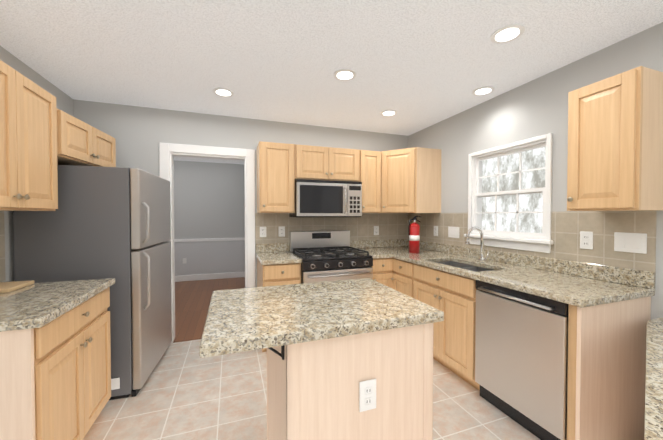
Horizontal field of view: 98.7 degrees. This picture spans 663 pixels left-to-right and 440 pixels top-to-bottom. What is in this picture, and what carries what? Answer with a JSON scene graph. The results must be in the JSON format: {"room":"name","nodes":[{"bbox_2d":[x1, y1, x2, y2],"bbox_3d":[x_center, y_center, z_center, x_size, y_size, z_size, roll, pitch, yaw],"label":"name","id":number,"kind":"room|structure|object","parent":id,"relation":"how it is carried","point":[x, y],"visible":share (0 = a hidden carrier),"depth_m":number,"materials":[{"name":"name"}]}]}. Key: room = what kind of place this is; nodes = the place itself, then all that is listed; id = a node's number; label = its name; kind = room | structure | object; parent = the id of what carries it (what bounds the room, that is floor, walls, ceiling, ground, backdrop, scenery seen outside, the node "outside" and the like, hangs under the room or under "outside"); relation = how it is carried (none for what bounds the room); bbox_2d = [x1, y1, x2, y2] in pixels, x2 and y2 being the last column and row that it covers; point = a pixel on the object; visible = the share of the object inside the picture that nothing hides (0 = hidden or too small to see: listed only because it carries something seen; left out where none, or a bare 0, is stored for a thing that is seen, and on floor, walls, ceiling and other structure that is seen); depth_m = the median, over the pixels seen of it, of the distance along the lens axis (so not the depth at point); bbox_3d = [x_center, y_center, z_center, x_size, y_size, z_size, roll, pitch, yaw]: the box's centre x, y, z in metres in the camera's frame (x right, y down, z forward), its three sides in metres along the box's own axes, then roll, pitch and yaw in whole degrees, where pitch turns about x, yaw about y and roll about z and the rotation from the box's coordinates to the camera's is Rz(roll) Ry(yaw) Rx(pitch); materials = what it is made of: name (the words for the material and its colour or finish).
{"room":"kitchen","nodes":[
{"label":"kitchen","id":0,"kind":"room"},
{"bbox_2d":[0,46,73,281],"bbox_3d":[-1.656,0.118,0.303,0.120,2.440,5.320,0,1,-19],"label":"wall","id":1,"kind":"structure","parent":0,"point":[64,102],"depth_m":1.96,"materials":[{"name":"grey paint"}]},
{"bbox_2d":[0,211,5,281],"bbox_3d":[-1.978,0.177,1.409,0.008,0.456,0.952,0,1,-19],"label":"wall tile","id":2,"kind":"structure","parent":1,"relation":"attached to","point":[2,253],"depth_m":1.84,"materials":[{"name":"beige tile"}]},
{"bbox_2d":[0,60,63,210],"bbox_3d":[-1.805,-0.421,1.429,0.347,0.740,0.760,0,1,-19],"label":"upper cabinet","id":3,"kind":"object","parent":1,"relation":"attached to","point":[42,136],"depth_m":1.57,"materials":[{"name":"brown wood"}]},
{"bbox_2d":[60,110,115,166],"bbox_3d":[-2.018,-0.584,2.182,0.394,0.310,0.768,0,1,-19],"label":"upper cabinet","id":4,"kind":"object","parent":1,"relation":"attached to","point":[81,144],"depth_m":2.13,"materials":[{"name":"brown wood"}]},
{"bbox_2d":[174,160,244,281],"bbox_3d":[-3.267,0.027,5.736,3.240,2.440,0.140,0,1,-19],"label":"wall","id":5,"kind":"structure","parent":0,"point":[209,223],"depth_m":5.93,"materials":[{"name":"grey paint"}]},
{"bbox_2d":[73,99,407,286],"bbox_3d":[-0.655,0.066,3.413,3.840,2.440,0.120,0,1,-19],"label":"wall","id":6,"kind":"structure","parent":0,"point":[138,134],"depth_m":3.05,"materials":[{"name":"grey paint"}]},
{"bbox_2d":[159,143,254,341],"bbox_3d":[-1.348,0.245,3.172,0.950,2.090,0.160,0,1,-19],"label":"door frame","id":7,"kind":"structure","parent":6,"relation":"attached to","point":[166,166],"depth_m":3.14,"materials":[{"name":"white wood"}]},
{"bbox_2d":[257,141,296,212],"bbox_3d":[-0.625,-0.450,3.164,0.373,0.740,0.347,0,1,-19],"label":"upper cabinet","id":8,"kind":"object","parent":6,"relation":"attached to","point":[276,162],"depth_m":3.01,"materials":[{"name":"brown wood"}]},
{"bbox_2d":[297,144,360,181],"bbox_3d":[-0.089,-0.636,3.351,0.760,0.375,0.347,0,1,-19],"label":"upper cabinet","id":9,"kind":"object","parent":6,"relation":"attached to","point":[313,162],"depth_m":3.19,"materials":[{"name":"brown wood"}]},
{"bbox_2d":[289,179,361,216],"bbox_3d":[-0.070,-0.235,3.305,0.758,0.405,0.462,0,1,-19],"label":"microwave","id":10,"kind":"object","parent":9,"relation":"attached to","point":[321,198],"visible":1,"depth_m":3.12,"materials":[{"name":"silver metal"}]},
{"bbox_2d":[255,213,407,252],"bbox_3d":[0.095,0.140,3.612,2.055,0.456,0.008,0,1,-19],"label":"wall tile","id":11,"kind":"structure","parent":6,"relation":"attached to","point":[393,225],"depth_m":3.60,"materials":[{"name":"beige tile"}]},
{"bbox_2d":[260,227,265,236],"bbox_3d":[-0.791,0.138,3.289,0.075,0.120,0.009,0,1,-19],"label":"electrical outlet","id":12,"kind":"object","parent":11,"relation":"attached to","point":[262,231],"visible":1,"depth_m":3.29,"materials":[{"name":"white plastic"}]},
{"bbox_2d":[278,226,284,236],"bbox_3d":[-0.588,0.137,3.361,0.075,0.120,0.009,0,1,-19],"label":"electrical outlet","id":13,"kind":"object","parent":11,"relation":"attached to","point":[281,231],"visible":1,"depth_m":3.36,"materials":[{"name":"white plastic"}]},
{"bbox_2d":[374,226,378,234],"bbox_3d":[0.595,0.140,3.779,0.075,0.120,0.009,0,1,-19],"label":"electrical outlet","id":14,"kind":"object","parent":11,"relation":"attached to","point":[376,230],"visible":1,"depth_m":3.78,"materials":[{"name":"white plastic"}]},
{"bbox_2d":[357,150,376,212],"bbox_3d":[0.438,-0.456,3.513,0.336,0.740,0.398,0,1,-19],"label":"upper cabinet","id":15,"kind":"object","parent":6,"relation":"attached to","point":[368,158],"depth_m":3.36,"materials":[{"name":"brown wood"}]},
{"bbox_2d":[389,147,416,212],"bbox_3d":[0.747,-0.453,3.310,0.339,0.740,0.332,0,1,-19],"label":"door","id":16,"kind":"structure","parent":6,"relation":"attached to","point":[406,180],"depth_m":3.27,"materials":[{"name":"brown wood"}]},
{"bbox_2d":[377,147,440,212],"bbox_3d":[0.852,-0.456,3.523,0.679,0.740,0.660,0,1,-19],"label":"upper cabinet","id":17,"kind":"object","parent":6,"relation":"attached to","point":[428,159],"depth_m":3.29,"materials":[{"name":"brown wood"}]},
{"bbox_2d":[83,277,539,439],"bbox_3d":[-0.955,1.352,2.199,5.230,0.108,8.390,0,1,-19],"label":"floor","id":18,"kind":"structure","parent":0,"point":[186,392],"depth_m":2.05,"materials":[{"name":"tile"}]},
{"bbox_2d":[0,287,110,439],"bbox_3d":[-1.647,0.881,1.464,0.656,0.874,0.790,0,1,-19],"label":"base cabinet","id":19,"kind":"object","parent":18,"relation":"on","point":[55,379],"visible":0.96,"depth_m":1.34,"materials":[{"name":"brown wood"}]},
{"bbox_2d":[0,278,114,331],"bbox_3d":[-1.650,0.374,1.455,0.654,0.139,0.814,0,1,-19],"label":"countertop","id":20,"kind":"structure","parent":19,"relation":"on","point":[36,305],"depth_m":1.43,"materials":[{"name":"stone"}]},
{"bbox_2d":[0,280,33,292],"bbox_3d":[-1.917,0.390,1.647,0.200,0.021,0.220,0,1,-19],"label":"cutting board","id":21,"kind":"object","parent":20,"relation":"on","point":[6,287],"visible":1,"depth_m":1.67,"materials":[{"name":"beige wood"}]},
{"bbox_2d":[13,165,171,399],"bbox_3d":[-1.885,0.458,2.414,0.796,1.690,0.887,0,1,-19],"label":"refrigerator","id":22,"kind":"object","parent":18,"relation":"on","point":[106,222],"visible":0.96,"depth_m":2.07,"materials":[{"name":"grey metal"}]},
{"bbox_2d":[111,378,119,389],"bbox_3d":[-1.571,1.188,2.064,0.060,0.080,0.007,0,1,-19],"label":"sticker label","id":23,"kind":"object","parent":22,"relation":"attached to","point":[115,383],"visible":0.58,"depth_m":2.06,"materials":[{"name":"white paper"}]},
{"bbox_2d":[257,258,300,351],"bbox_3d":[-0.573,0.855,3.041,0.374,0.874,0.656,0,1,-19],"label":"base cabinet","id":24,"kind":"object","parent":18,"relation":"on","point":[278,274],"visible":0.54,"depth_m":2.76,"materials":[{"name":"brown wood"}]},
{"bbox_2d":[256,243,301,264],"bbox_3d":[-0.580,0.348,3.032,0.388,0.139,0.641,0,1,-19],"label":"countertop","id":25,"kind":"structure","parent":24,"relation":"on","point":[272,253],"depth_m":3.11,"materials":[{"name":"stone"}]},
{"bbox_2d":[290,230,372,283],"bbox_3d":[-0.018,0.715,3.174,0.758,1.150,0.726,0,1,-19],"label":"range","id":26,"kind":"object","parent":18,"relation":"on","point":[325,256],"visible":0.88,"depth_m":2.97,"materials":[{"name":"silver metal"}]},
{"bbox_2d":[267,323,432,439],"bbox_3d":[-0.022,0.883,1.494,0.775,0.869,0.704,0,1,-19],"label":"kitchen island","id":27,"kind":"object","parent":18,"relation":"on","point":[312,390],"visible":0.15,"depth_m":1.18,"materials":[{"name":"brown wood"}]},
{"bbox_2d":[199,278,443,357],"bbox_3d":[-0.087,0.427,1.445,0.996,0.045,0.729,0,1,-19],"label":"island countertop","id":28,"kind":"structure","parent":27,"relation":"on","point":[245,319],"depth_m":1.24,"materials":[{"name":"stone"}]},
{"bbox_2d":[359,379,375,411],"bbox_3d":[0.151,0.723,1.174,0.076,0.124,0.009,0,1,-19],"label":"outlet","id":29,"kind":"object","parent":27,"relation":"attached to","point":[367,394],"visible":1,"depth_m":1.17,"materials":[{"name":"white plastic"}]},
{"bbox_2d":[372,258,391,287],"bbox_3d":[0.463,0.849,3.396,0.293,0.874,0.676,0,1,-19],"label":"base cabinet","id":30,"kind":"object","parent":18,"relation":"on","point":[382,267],"depth_m":3.13,"materials":[{"name":"brown wood"}]},
{"bbox_2d":[392,258,471,353],"bbox_3d":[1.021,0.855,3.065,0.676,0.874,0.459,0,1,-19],"label":"base cabinet","id":31,"kind":"object","parent":18,"relation":"on","point":[447,292],"depth_m":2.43,"materials":[{"name":"brown wood"}]},
{"bbox_2d":[350,239,654,307],"bbox_3d":[1.047,0.441,2.653,0.902,0.313,2.441,0,1,-19],"label":"countertop","id":32,"kind":"structure","parent":31,"relation":"on","point":[579,284],"depth_m":2.03,"materials":[{"name":"stone"}]},
{"bbox_2d":[408,216,420,252],"bbox_3d":[0.953,0.163,3.262,0.171,0.422,0.118,0,1,-19],"label":"fire extinguisher","id":33,"kind":"object","parent":32,"relation":"on","point":[414,235],"visible":1,"depth_m":3.22,"materials":[{"name":"red metal"}]},
{"bbox_2d":[466,226,488,261],"bbox_3d":[1.311,0.221,2.562,0.214,0.328,0.093,0,1,-19],"label":"faucet","id":34,"kind":"object","parent":32,"relation":"on","point":[482,258],"visible":1,"depth_m":2.59,"materials":[{"name":"silver metal"}]},
{"bbox_2d":[475,280,568,439],"bbox_3d":[1.429,0.874,1.913,0.659,0.873,0.596,0,1,-19],"label":"dishwasher","id":35,"kind":"object","parent":18,"relation":"on","point":[521,357],"visible":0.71,"depth_m":1.75,"materials":[{"name":"silver metal"}]},
{"bbox_3d":[1.518,0.969,0.813,1.235,0.720,1.100,0,1,-19],"label":"desk","id":36,"kind":"object","parent":18,"relation":"on","visible":0},
{"bbox_2d":[644,317,662,439],"bbox_3d":[1.417,0.590,0.797,1.439,0.040,1.250,0,1,-19],"label":"countertop","id":37,"kind":"structure","parent":36,"relation":"on","point":[654,392],"depth_m":1.00,"materials":[{"name":"stone"}]},
{"bbox_2d":[0,0,662,163],"bbox_3d":[-0.955,-1.183,2.157,5.230,0.100,8.390,0,1,-19],"label":"ceiling","id":38,"kind":"structure","parent":0,"point":[417,65],"depth_m":1.90,"materials":[{"name":"white paint"}]},
{"bbox_2d":[213,87,233,96],"bbox_3d":[-0.960,-1.134,2.532,0.176,0.011,0.176,0,1,-19],"label":"recessed light","id":39,"kind":"object","parent":38,"relation":"in","point":[223,92],"visible":0.98,"depth_m":2.52,"materials":[{"name":"white"}]},
{"bbox_2d":[334,69,355,80],"bbox_3d":[0.105,-1.129,2.219,0.176,0.011,0.176,0,1,-19],"label":"recessed light","id":40,"kind":"object","parent":38,"relation":"in","point":[345,74],"visible":1,"depth_m":2.20,"materials":[{"name":"white"}]},
{"bbox_2d":[381,110,396,115],"bbox_3d":[0.614,-1.143,3.046,0.176,0.011,0.176,0,1,-19],"label":"recessed light","id":41,"kind":"object","parent":38,"relation":"in","point":[388,112],"visible":0.96,"depth_m":3.02,"materials":[{"name":"white"}]},
{"bbox_2d":[472,86,494,95],"bbox_3d":[1.335,-1.134,2.505,0.176,0.011,0.176,0,1,-19],"label":"recessed light","id":42,"kind":"object","parent":38,"relation":"in","point":[483,90],"visible":1,"depth_m":2.49,"materials":[{"name":"white"}]},
{"bbox_2d":[491,24,524,43],"bbox_3d":[1.061,-1.121,1.719,0.176,0.011,0.176,0,1,-19],"label":"recessed light","id":43,"kind":"object","parent":38,"relation":"in","point":[508,33],"visible":1,"depth_m":1.71,"materials":[{"name":"white"}]},
{"bbox_2d":[408,22,662,319],"bbox_3d":[1.985,0.097,1.525,0.120,2.440,5.200,0,1,-19],"label":"wall","id":44,"kind":"structure","parent":0,"point":[534,108],"depth_m":2.26,"materials":[{"name":"grey paint"}]},
{"bbox_2d":[464,133,553,252],"bbox_3d":[1.588,-0.210,2.570,0.170,0.920,0.845,0,1,-19],"label":"kitchen window","id":45,"kind":"structure","parent":44,"relation":"in","point":[542,242],"depth_m":2.49,"materials":[{"name":"white wood"}]},
{"bbox_2d":[408,211,656,276],"bbox_3d":[1.468,0.154,2.798,0.008,0.456,2.442,0,1,-19],"label":"wall tile","id":46,"kind":"structure","parent":44,"relation":"attached to","point":[569,226],"depth_m":1.97,"materials":[{"name":"beige tile"}]},
{"bbox_2d":[434,226,437,235],"bbox_3d":[1.245,0.131,3.402,0.009,0.120,0.075,0,1,-19],"label":"electrical outlet","id":47,"kind":"object","parent":46,"relation":"attached to","point":[435,230],"visible":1,"depth_m":3.39,"materials":[{"name":"white plastic"}]},
{"bbox_2d":[448,227,459,237],"bbox_3d":[1.342,0.136,3.128,0.009,0.120,0.165,0,1,-19],"label":"light switch","id":48,"kind":"object","parent":46,"relation":"attached to","point":[453,232],"visible":1,"depth_m":3.12,"materials":[{"name":"white plastic"}]},
{"bbox_2d":[580,231,592,249],"bbox_3d":[1.754,0.140,1.961,0.009,0.120,0.075,0,1,-19],"label":"electrical outlet","id":49,"kind":"object","parent":46,"relation":"attached to","point":[586,240],"visible":1,"depth_m":1.96,"materials":[{"name":"white plastic"}]},
{"bbox_2d":[614,232,646,253],"bbox_3d":[1.830,0.139,1.747,0.009,0.120,0.150,0,1,-19],"label":"light switch","id":50,"kind":"object","parent":46,"relation":"attached to","point":[631,242],"visible":1,"depth_m":1.74,"materials":[{"name":"white plastic"}]},
{"bbox_2d":[567,66,662,210],"bbox_3d":[1.664,-0.425,1.671,0.376,0.740,0.335,0,1,-19],"label":"upper cabinet","id":51,"kind":"object","parent":44,"relation":"attached to","point":[615,145],"visible":1,"depth_m":1.54,"materials":[{"name":"brown wood"}]},
{"label":"outside","id":52,"kind":"structure","parent":0,"visible":0},
{"bbox_2d":[482,147,545,232],"bbox_3d":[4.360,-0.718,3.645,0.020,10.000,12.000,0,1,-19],"label":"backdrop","id":53,"kind":"structure","parent":52,"point":[532,222],"depth_m":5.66,"materials":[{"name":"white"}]}
]}

